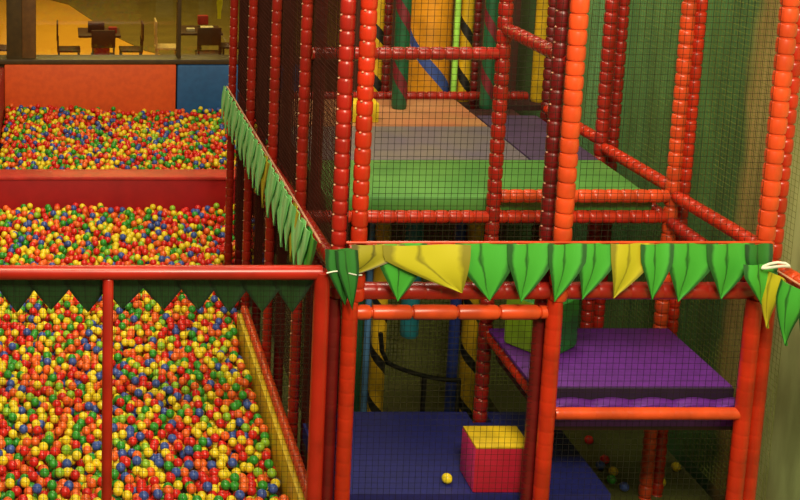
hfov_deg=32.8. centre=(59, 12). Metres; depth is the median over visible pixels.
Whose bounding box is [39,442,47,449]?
ball
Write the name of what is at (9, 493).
ball
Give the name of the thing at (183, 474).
ball
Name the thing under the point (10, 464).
ball
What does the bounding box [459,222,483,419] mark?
roller
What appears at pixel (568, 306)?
foam block
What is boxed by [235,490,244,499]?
ball
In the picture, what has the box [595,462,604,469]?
ball
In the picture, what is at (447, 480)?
ball
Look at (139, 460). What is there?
ball
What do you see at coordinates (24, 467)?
ball
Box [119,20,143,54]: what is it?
cafe chair
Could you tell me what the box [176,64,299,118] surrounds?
mat
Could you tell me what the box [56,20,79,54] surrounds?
cafe chair
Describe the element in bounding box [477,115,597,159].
foam mat
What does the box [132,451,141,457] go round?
ball
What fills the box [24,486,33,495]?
ball
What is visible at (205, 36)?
cafe chair
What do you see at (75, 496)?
ball
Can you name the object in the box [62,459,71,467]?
ball
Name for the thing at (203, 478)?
ball
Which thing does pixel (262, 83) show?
frame
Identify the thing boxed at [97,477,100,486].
ball
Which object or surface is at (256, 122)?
mat
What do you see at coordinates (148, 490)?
ball
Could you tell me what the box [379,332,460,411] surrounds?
handrail
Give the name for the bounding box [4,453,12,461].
ball
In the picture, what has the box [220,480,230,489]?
ball
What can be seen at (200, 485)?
ball
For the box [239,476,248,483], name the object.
ball
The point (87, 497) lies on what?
ball
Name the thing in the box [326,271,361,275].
tie
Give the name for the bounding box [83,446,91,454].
ball
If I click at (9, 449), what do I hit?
ball
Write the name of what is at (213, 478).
ball
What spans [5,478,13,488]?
ball
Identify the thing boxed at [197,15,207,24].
box
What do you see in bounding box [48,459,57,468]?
ball
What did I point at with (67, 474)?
ball
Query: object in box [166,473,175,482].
ball
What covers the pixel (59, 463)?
ball
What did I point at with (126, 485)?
ball
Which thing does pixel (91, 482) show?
ball
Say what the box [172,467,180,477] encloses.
ball
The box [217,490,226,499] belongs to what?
ball
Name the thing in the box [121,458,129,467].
ball
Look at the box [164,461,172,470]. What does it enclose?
ball
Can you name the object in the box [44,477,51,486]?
ball
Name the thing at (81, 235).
balls
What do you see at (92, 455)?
ball
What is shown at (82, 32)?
cafe table
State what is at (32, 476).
ball
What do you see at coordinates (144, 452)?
ball
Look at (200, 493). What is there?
ball
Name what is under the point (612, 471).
ball
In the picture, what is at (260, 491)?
ball
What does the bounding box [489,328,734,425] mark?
platform
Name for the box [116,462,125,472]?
ball
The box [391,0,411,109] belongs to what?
roller
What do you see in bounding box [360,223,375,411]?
pole
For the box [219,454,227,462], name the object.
ball
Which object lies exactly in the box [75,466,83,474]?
ball
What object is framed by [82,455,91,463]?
ball
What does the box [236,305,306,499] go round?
wall
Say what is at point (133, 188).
divider
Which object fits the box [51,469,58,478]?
ball
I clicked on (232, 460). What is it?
ball
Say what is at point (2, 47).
cafe chair
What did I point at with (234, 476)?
ball
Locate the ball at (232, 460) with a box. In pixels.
[228,458,236,467]
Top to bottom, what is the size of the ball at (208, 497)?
0.066 m
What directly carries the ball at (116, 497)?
on the balls at (81, 235)
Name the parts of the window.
sill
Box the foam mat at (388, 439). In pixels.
[302,412,610,499]
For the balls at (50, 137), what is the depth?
16.05 m
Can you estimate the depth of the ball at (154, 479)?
8.32 m
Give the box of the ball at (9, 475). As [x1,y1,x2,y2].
[5,473,13,479]
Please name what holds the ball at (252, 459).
on the balls at (81, 235)
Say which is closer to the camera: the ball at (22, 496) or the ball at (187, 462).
the ball at (22, 496)
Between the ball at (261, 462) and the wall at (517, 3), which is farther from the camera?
the wall at (517, 3)
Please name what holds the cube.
on the foam mat at (388, 439)
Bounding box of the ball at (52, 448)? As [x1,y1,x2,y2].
[50,447,59,456]
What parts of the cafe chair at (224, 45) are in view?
seat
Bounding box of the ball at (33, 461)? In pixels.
[29,457,38,466]
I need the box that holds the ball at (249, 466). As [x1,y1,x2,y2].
[244,463,253,472]
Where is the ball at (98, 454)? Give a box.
[95,451,101,459]
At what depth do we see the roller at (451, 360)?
9.90 m
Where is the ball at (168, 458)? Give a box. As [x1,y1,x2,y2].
[166,453,174,462]
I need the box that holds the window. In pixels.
[0,0,337,63]
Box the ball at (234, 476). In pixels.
[230,473,239,481]
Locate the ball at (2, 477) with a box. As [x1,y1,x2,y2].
[0,475,5,481]
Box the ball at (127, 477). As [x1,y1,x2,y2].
[125,474,133,483]
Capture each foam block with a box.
[352,98,378,121]
[504,299,578,352]
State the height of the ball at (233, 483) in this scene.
0.066 m
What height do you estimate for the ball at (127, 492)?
0.066 m
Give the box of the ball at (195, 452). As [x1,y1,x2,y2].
[193,451,202,459]
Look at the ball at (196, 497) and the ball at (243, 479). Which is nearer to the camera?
the ball at (196, 497)
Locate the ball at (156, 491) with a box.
[153,489,162,499]
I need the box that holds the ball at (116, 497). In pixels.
[112,494,120,499]
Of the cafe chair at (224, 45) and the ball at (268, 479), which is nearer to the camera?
the ball at (268, 479)
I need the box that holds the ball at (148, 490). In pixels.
[146,485,152,494]
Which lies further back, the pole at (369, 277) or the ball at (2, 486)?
the pole at (369, 277)
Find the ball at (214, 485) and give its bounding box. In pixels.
[212,484,219,492]
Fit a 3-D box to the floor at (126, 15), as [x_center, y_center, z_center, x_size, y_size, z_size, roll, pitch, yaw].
[3.700,-0.342,29.671,8.600,0.012,13.500,0,10,0]
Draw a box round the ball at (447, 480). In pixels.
[441,473,451,483]
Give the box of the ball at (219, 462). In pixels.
[216,459,225,469]
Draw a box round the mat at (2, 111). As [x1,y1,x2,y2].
[0,68,4,149]
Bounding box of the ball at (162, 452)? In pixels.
[161,448,169,457]
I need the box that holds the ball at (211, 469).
[209,468,217,475]
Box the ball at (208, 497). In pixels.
[206,494,214,499]
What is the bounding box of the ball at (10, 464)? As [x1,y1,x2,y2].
[7,460,16,469]
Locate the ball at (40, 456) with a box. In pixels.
[37,451,46,459]
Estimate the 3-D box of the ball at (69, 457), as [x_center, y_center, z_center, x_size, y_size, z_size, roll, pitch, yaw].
[0.076,3.021,8.617,0.066,0.066,0.066,0,10,0]
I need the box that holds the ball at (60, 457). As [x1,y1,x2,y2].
[56,454,65,462]
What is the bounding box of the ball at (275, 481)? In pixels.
[270,478,280,486]
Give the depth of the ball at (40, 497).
8.06 m
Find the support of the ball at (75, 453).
on the balls at (81, 235)
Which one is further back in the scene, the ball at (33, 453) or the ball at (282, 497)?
the ball at (33, 453)
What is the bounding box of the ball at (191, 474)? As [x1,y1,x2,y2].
[189,470,198,480]
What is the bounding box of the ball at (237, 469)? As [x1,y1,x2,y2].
[231,467,240,473]
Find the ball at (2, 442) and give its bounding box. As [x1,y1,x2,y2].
[0,440,5,448]
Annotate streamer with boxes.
[217,0,222,18]
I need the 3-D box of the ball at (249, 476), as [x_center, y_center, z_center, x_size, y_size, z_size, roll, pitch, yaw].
[1.277,3.110,8.529,0.066,0.066,0.066,0,10,0]
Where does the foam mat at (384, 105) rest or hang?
on the frame
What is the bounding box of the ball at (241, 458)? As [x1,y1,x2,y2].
[238,452,247,461]
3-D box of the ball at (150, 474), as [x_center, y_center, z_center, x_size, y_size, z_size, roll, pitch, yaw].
[0.601,3.053,8.483,0.066,0.066,0.066,0,10,0]
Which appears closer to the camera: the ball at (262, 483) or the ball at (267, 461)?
the ball at (262, 483)
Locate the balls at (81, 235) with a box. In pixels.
[0,202,270,499]
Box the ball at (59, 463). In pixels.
[56,461,61,468]
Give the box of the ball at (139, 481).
[136,479,145,485]
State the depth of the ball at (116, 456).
8.63 m
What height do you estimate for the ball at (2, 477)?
0.066 m
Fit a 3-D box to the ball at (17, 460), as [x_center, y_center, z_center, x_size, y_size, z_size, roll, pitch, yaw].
[-0.289,3.021,8.543,0.066,0.066,0.066,0,10,0]
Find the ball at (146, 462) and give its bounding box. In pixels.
[141,459,149,468]
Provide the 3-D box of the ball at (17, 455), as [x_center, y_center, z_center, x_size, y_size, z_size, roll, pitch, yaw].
[-0.281,3.007,8.621,0.066,0.066,0.066,0,10,0]
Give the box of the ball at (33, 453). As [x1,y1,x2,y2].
[30,446,39,456]
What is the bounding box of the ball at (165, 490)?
[163,485,172,493]
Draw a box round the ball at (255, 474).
[253,467,262,476]
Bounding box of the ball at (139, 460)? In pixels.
[132,456,141,465]
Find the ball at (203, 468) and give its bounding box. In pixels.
[198,467,207,474]
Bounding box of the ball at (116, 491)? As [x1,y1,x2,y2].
[113,486,122,495]
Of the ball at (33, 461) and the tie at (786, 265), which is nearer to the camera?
the tie at (786, 265)
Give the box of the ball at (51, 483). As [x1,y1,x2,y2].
[47,480,56,489]
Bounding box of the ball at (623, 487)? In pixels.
[619,482,628,491]
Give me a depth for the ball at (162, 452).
8.69 m
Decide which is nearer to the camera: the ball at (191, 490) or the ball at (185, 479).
the ball at (191, 490)
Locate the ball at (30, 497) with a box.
[27,494,33,499]
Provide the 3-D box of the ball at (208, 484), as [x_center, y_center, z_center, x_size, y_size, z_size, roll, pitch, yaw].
[0.959,3.081,8.299,0.066,0.066,0.066,0,10,0]
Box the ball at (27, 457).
[23,451,31,460]
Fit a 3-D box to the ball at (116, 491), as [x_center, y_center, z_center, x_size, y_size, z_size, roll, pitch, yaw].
[0.371,3.064,8.181,0.066,0.066,0.066,0,10,0]
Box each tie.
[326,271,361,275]
[761,261,790,269]
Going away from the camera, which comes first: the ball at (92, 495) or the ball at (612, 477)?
the ball at (92, 495)
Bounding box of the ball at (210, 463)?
[207,460,215,469]
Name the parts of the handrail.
rail, leg, leg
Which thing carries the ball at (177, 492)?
on the balls at (81, 235)
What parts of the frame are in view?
post, post, post, post, post, post, post, post, post, post, post, post, post, rail, post, post, rail, post, post, post, post, post, post, post, post, post, post, post, post, post, rail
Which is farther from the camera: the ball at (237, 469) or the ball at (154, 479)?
the ball at (237, 469)
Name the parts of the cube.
panel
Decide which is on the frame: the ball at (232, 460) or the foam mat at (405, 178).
the foam mat at (405, 178)
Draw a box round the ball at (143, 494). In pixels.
[139,491,148,499]
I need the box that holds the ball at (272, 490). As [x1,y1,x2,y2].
[268,483,277,493]
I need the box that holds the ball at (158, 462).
[154,458,163,467]
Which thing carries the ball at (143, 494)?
on the balls at (81, 235)
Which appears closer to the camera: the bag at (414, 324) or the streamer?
the bag at (414, 324)
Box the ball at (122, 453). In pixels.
[117,449,126,457]
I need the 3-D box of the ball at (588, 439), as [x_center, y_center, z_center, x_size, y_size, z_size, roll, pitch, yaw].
[3.950,3.187,9.528,0.066,0.066,0.066,0,10,0]
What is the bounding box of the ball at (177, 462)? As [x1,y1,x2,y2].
[173,458,182,465]
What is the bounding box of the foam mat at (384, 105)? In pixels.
[280,99,469,111]
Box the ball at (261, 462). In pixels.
[259,460,265,469]
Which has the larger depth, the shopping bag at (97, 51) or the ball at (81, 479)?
the shopping bag at (97, 51)
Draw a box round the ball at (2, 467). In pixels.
[0,465,6,474]
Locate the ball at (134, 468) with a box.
[132,467,140,475]
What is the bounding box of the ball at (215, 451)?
[210,448,219,457]
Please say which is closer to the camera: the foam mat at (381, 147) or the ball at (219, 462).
the ball at (219, 462)
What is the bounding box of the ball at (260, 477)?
[257,474,266,482]
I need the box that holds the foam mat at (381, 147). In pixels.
[291,126,527,159]
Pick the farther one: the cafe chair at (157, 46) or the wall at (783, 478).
the cafe chair at (157, 46)
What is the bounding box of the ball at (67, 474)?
[63,467,71,477]
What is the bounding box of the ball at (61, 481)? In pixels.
[58,479,66,485]
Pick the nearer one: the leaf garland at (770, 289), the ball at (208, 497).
the leaf garland at (770, 289)
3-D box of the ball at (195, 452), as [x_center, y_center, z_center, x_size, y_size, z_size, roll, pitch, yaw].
[0.939,3.018,8.694,0.066,0.066,0.066,0,10,0]
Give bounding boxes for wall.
[0,0,519,448]
[0,64,336,109]
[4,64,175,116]
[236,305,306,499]
[347,0,520,274]
[506,0,799,499]
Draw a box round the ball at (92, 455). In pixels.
[87,453,95,459]
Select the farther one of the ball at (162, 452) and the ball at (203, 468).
the ball at (162, 452)
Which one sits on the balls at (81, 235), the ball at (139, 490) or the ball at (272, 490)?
the ball at (139, 490)
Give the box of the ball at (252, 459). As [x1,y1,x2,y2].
[249,456,257,464]
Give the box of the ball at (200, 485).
[197,484,204,491]
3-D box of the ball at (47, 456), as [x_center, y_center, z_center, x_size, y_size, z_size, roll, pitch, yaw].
[-0.066,3.008,8.596,0.066,0.066,0.066,0,10,0]
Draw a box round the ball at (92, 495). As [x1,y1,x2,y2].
[89,493,96,499]
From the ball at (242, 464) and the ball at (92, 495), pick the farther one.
the ball at (242, 464)
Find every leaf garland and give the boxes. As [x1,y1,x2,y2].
[0,280,312,312]
[221,86,320,264]
[325,241,772,310]
[743,264,799,345]
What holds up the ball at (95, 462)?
on the balls at (81, 235)
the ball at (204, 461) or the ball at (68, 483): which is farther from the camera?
the ball at (204, 461)
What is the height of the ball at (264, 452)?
0.066 m
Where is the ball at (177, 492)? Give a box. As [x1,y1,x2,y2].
[172,489,180,498]
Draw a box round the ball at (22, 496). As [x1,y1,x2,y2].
[18,494,27,499]
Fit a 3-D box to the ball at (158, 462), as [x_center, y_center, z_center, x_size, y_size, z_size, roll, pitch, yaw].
[0.672,3.047,8.640,0.066,0.066,0.066,0,10,0]
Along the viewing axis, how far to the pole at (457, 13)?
11.25 m
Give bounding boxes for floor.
[8,224,288,499]
[52,0,339,54]
[487,393,711,499]
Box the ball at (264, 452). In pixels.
[261,451,269,459]
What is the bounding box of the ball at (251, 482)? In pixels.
[248,479,256,486]
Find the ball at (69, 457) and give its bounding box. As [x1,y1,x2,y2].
[67,455,75,464]
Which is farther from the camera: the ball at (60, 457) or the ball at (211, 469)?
the ball at (60, 457)
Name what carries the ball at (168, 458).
on the ball
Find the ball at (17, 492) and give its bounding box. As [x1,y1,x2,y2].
[11,486,20,496]
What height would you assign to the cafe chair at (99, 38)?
0.920 m
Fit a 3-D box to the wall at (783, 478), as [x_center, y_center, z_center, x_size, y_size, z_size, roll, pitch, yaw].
[4.625,0.960,8.104,0.150,5.200,9.600,0,10,0]
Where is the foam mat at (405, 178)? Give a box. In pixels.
[307,160,651,209]
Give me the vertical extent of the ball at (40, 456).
0.066 m
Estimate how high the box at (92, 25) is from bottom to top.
0.170 m
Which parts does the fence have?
post, rail, post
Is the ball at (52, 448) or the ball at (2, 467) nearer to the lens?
the ball at (2, 467)
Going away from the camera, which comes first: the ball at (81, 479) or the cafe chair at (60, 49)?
the ball at (81, 479)
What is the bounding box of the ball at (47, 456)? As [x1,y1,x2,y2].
[45,454,54,463]
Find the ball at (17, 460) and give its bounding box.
[15,459,21,468]
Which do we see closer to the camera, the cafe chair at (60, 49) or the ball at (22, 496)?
the ball at (22, 496)
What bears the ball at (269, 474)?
on the balls at (81, 235)
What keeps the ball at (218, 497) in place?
on the balls at (81, 235)
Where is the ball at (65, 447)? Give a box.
[61,445,70,454]
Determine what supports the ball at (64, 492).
on the ball
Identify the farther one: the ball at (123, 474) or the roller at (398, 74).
the roller at (398, 74)
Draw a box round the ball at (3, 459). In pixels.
[0,456,7,465]
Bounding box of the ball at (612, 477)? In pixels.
[607,475,616,483]
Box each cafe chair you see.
[0,44,6,50]
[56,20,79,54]
[91,30,115,54]
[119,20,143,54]
[154,18,175,54]
[195,28,220,54]
[220,42,238,54]
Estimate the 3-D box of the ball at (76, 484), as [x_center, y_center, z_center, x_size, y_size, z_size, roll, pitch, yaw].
[0.107,3.071,8.266,0.066,0.066,0.066,0,10,0]
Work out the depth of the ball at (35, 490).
8.15 m
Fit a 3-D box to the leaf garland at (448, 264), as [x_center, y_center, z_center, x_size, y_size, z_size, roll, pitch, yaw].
[2.762,1.488,7.235,2.537,0.394,0.092,0,10,-1]
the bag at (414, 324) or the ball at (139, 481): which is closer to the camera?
the ball at (139, 481)
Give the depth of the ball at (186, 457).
8.68 m
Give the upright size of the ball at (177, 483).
0.066 m
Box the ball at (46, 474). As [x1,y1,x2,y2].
[39,468,48,477]
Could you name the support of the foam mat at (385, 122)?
on the frame
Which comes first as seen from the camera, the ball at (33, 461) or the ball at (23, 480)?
the ball at (23, 480)
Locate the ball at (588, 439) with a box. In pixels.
[584,435,593,443]
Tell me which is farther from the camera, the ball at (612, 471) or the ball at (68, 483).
the ball at (612, 471)
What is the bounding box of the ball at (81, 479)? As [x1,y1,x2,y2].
[76,474,85,482]
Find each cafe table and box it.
[78,28,120,37]
[181,25,222,49]
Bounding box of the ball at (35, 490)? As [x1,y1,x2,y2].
[32,483,41,493]
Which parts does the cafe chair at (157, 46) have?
backrest, seat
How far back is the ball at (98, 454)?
8.61 m
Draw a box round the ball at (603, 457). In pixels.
[600,455,609,463]
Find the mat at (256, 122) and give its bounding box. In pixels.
[256,122,308,209]
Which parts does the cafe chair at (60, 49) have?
backrest, seat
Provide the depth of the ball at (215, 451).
8.68 m
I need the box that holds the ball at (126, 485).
[125,484,133,492]
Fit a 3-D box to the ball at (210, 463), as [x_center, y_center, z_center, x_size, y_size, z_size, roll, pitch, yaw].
[1.026,3.058,8.623,0.066,0.066,0.066,0,10,0]
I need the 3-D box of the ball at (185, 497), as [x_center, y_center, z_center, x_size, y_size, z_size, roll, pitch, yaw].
[0.787,3.111,8.180,0.066,0.066,0.066,0,10,0]
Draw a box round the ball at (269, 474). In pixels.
[267,468,276,477]
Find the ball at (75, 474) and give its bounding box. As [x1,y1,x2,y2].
[70,470,79,479]
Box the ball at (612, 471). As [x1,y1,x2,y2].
[608,466,617,475]
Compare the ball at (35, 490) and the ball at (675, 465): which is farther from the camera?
the ball at (675, 465)
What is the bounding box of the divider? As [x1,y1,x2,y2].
[0,169,235,217]
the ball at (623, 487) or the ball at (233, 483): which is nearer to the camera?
the ball at (233, 483)
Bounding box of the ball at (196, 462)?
[193,459,202,468]
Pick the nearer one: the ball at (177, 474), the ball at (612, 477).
the ball at (177, 474)
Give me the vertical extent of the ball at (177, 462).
0.066 m
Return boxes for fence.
[0,265,330,499]
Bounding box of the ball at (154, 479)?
[150,476,158,484]
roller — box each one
[354,225,367,411]
[367,222,391,411]
[373,0,385,91]
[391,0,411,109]
[407,0,453,91]
[444,222,465,411]
[456,0,474,101]
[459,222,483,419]
[479,0,498,109]
[530,0,548,102]
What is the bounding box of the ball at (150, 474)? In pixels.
[147,467,154,476]
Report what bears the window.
in the wall at (1, 65)
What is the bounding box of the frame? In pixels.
[224,0,799,499]
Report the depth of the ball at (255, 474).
8.49 m
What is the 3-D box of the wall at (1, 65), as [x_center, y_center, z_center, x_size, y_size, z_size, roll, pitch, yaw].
[0.800,1.246,17.722,7.600,1.180,0.180,0,10,0]
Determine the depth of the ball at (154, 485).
8.25 m
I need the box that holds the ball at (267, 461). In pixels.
[265,459,273,468]
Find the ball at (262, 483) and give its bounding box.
[258,480,267,489]
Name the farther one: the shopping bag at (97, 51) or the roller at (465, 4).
the shopping bag at (97, 51)
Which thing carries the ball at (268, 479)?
on the balls at (81, 235)
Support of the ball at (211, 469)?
on the balls at (81, 235)
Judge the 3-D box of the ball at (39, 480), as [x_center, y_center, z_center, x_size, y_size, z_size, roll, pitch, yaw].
[-0.125,3.059,8.309,0.066,0.066,0.066,0,10,0]
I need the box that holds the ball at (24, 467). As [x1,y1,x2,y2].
[19,464,28,473]
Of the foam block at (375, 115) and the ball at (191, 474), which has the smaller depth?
the ball at (191, 474)
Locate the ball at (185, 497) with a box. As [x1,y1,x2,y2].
[178,493,187,499]
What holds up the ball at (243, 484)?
on the balls at (81, 235)
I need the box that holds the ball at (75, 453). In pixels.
[73,451,80,460]
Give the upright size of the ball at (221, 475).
0.066 m
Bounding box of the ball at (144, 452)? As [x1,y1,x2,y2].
[143,447,152,456]
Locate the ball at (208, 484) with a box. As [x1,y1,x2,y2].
[202,481,210,491]
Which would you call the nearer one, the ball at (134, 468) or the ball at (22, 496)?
the ball at (22, 496)
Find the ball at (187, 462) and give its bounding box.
[184,460,193,469]
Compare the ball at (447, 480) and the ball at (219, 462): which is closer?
the ball at (447, 480)
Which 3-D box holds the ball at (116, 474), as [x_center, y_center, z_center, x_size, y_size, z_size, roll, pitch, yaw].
[0.355,3.030,8.386,0.066,0.066,0.066,0,10,0]
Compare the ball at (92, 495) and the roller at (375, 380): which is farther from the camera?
the roller at (375, 380)
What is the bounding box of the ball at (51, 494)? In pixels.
[47,490,57,499]
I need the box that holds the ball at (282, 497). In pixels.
[279,494,288,499]
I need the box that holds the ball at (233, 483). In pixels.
[230,481,238,491]
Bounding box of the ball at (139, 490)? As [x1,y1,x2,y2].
[136,484,146,492]
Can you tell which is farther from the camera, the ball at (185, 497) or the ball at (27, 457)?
the ball at (27, 457)
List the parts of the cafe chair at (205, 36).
seat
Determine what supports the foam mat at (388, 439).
on the frame
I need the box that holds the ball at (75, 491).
[70,489,80,495]
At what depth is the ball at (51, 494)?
8.11 m
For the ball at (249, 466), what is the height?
0.066 m
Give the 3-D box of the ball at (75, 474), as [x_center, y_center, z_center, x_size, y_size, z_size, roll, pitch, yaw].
[0.100,3.029,8.364,0.066,0.066,0.066,0,10,0]
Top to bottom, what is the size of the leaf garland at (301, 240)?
0.528 m
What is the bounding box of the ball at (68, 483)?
[64,480,73,490]
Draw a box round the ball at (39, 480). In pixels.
[36,478,45,486]
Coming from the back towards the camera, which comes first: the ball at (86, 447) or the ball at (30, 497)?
the ball at (86, 447)
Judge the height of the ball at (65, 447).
0.066 m
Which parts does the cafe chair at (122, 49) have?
seat, backrest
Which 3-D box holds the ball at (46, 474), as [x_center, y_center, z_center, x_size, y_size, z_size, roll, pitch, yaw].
[-0.103,3.029,8.399,0.066,0.066,0.066,0,10,0]
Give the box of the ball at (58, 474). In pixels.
[56,468,64,477]
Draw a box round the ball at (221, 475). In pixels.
[218,470,227,479]
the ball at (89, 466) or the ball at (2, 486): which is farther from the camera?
the ball at (89, 466)
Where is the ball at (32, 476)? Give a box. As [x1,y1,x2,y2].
[28,472,37,481]
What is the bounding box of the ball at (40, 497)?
[38,494,47,499]
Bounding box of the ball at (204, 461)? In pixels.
[201,459,206,465]
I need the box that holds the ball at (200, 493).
[197,491,206,499]
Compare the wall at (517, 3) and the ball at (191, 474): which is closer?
the ball at (191, 474)
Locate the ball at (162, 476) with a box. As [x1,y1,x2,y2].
[157,472,165,482]
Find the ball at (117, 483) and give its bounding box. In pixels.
[114,481,123,488]
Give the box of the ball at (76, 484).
[73,482,81,490]
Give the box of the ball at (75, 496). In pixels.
[70,494,80,499]
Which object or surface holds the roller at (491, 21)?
on the frame
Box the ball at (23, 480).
[21,477,29,487]
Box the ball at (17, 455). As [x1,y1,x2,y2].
[15,453,22,461]
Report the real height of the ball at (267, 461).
0.066 m
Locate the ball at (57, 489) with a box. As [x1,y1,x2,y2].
[56,485,63,494]
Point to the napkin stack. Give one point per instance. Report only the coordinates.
(188, 29)
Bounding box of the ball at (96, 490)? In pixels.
[94,488,100,494]
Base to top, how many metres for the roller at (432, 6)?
2.079 m
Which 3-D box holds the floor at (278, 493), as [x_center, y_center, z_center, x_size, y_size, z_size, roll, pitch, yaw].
[0.775,2.589,12.707,3.950,0.340,10.030,0,10,0]
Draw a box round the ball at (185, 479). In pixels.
[181,476,190,485]
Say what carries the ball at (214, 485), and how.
on the balls at (81, 235)
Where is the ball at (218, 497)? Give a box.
[213,495,223,499]
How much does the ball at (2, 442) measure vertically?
0.066 m
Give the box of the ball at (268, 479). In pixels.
[264,472,272,482]
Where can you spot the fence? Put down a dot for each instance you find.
(108, 274)
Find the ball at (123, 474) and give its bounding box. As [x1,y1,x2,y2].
[120,472,128,481]
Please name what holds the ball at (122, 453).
on the balls at (81, 235)
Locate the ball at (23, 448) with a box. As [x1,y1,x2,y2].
[21,446,28,455]
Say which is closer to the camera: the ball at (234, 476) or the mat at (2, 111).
the ball at (234, 476)
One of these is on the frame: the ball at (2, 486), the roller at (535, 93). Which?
the roller at (535, 93)
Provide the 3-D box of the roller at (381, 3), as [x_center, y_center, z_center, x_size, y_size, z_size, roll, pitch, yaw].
[2.820,-0.237,11.261,0.136,2.079,0.136,-6,12,-30]
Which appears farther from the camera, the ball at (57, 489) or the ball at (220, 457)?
the ball at (220, 457)
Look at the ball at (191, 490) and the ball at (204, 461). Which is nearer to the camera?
the ball at (191, 490)
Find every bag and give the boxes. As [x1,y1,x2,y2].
[94,48,109,54]
[400,222,423,338]
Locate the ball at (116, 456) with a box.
[112,452,118,461]
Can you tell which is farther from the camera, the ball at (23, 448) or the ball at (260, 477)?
the ball at (23, 448)
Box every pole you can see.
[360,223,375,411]
[450,0,461,91]
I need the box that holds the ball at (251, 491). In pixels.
[247,485,256,495]
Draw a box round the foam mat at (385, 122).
[280,112,486,127]
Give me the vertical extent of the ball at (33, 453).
0.066 m
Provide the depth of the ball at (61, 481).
8.28 m
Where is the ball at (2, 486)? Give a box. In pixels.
[0,482,4,491]
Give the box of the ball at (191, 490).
[186,483,196,493]
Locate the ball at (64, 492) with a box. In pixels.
[60,486,69,496]
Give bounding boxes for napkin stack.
[186,28,194,31]
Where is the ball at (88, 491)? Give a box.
[82,488,91,494]
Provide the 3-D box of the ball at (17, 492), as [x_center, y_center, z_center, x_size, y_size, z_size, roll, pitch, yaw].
[-0.281,3.061,8.168,0.066,0.066,0.066,0,10,0]
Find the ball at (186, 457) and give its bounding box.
[183,456,192,461]
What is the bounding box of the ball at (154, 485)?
[151,484,160,492]
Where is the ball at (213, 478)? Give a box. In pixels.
[210,475,218,484]
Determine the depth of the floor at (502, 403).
9.37 m
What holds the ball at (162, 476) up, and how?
on the balls at (81, 235)
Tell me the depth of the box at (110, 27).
21.75 m
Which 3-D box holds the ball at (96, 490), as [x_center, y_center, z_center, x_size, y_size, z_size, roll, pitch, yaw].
[0.251,3.096,8.229,0.066,0.066,0.066,0,10,0]
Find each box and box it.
[88,21,103,31]
[108,26,116,32]
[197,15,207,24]
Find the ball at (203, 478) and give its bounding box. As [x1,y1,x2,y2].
[200,474,209,483]
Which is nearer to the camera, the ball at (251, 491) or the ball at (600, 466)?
the ball at (251, 491)
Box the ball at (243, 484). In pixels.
[239,482,248,492]
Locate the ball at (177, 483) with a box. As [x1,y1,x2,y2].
[173,480,182,489]
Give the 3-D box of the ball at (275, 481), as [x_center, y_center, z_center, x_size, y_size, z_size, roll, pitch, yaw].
[1.415,3.091,8.379,0.066,0.066,0.066,0,10,0]
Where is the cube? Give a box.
[460,426,524,491]
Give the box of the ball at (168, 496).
[164,493,173,499]
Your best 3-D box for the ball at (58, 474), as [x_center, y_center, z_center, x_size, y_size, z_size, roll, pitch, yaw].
[-0.003,3.021,8.384,0.066,0.066,0.066,0,10,0]
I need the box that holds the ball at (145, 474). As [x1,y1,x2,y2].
[138,468,147,477]
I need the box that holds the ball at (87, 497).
[81,494,90,499]
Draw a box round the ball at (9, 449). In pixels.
[6,444,13,453]
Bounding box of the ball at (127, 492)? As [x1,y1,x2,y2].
[122,490,131,499]
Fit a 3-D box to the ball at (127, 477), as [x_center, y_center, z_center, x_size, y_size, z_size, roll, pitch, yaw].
[0.453,3.049,8.337,0.066,0.066,0.066,0,10,0]
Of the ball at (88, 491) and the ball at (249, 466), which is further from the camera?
the ball at (249, 466)
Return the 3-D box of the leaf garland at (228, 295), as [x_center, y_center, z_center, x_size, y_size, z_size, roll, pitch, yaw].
[-0.065,1.606,7.385,3.065,0.280,0.033,0,10,0]
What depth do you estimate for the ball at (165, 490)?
8.20 m
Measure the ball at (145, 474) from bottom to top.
0.066 m
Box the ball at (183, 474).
[180,467,188,476]
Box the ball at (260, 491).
[257,489,266,498]
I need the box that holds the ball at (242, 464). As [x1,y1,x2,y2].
[239,462,245,470]
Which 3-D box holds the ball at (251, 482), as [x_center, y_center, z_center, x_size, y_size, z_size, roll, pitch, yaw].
[1.263,3.107,8.409,0.066,0.066,0.066,0,10,0]
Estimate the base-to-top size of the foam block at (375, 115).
0.160 m
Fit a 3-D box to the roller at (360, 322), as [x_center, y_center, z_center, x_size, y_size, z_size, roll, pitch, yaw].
[2.305,2.211,9.878,0.100,2.100,0.100,0,10,0]
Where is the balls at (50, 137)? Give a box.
[0,103,267,215]
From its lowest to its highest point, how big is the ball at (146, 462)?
0.066 m
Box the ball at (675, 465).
[671,462,680,471]
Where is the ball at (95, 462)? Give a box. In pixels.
[92,459,100,468]
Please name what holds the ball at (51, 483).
on the balls at (81, 235)
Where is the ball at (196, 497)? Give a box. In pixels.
[192,495,201,499]
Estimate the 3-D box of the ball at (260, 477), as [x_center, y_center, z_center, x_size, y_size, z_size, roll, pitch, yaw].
[1.333,3.083,8.430,0.066,0.066,0.066,0,10,0]
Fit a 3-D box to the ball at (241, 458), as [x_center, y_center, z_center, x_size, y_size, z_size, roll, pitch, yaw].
[1.246,3.021,8.687,0.066,0.066,0.066,0,10,0]
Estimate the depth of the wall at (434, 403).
11.61 m
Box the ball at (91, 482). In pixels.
[86,478,96,488]
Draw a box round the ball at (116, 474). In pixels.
[112,469,118,478]
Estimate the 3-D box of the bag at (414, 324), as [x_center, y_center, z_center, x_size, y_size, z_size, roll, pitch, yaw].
[2.680,1.839,9.688,0.140,1.300,0.140,2,11,10]
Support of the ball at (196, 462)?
on the ball
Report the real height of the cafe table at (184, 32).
0.750 m
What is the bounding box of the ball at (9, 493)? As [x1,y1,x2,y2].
[5,490,14,499]
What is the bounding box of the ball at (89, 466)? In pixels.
[85,463,93,472]
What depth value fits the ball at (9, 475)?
8.30 m
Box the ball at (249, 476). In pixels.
[247,473,255,479]

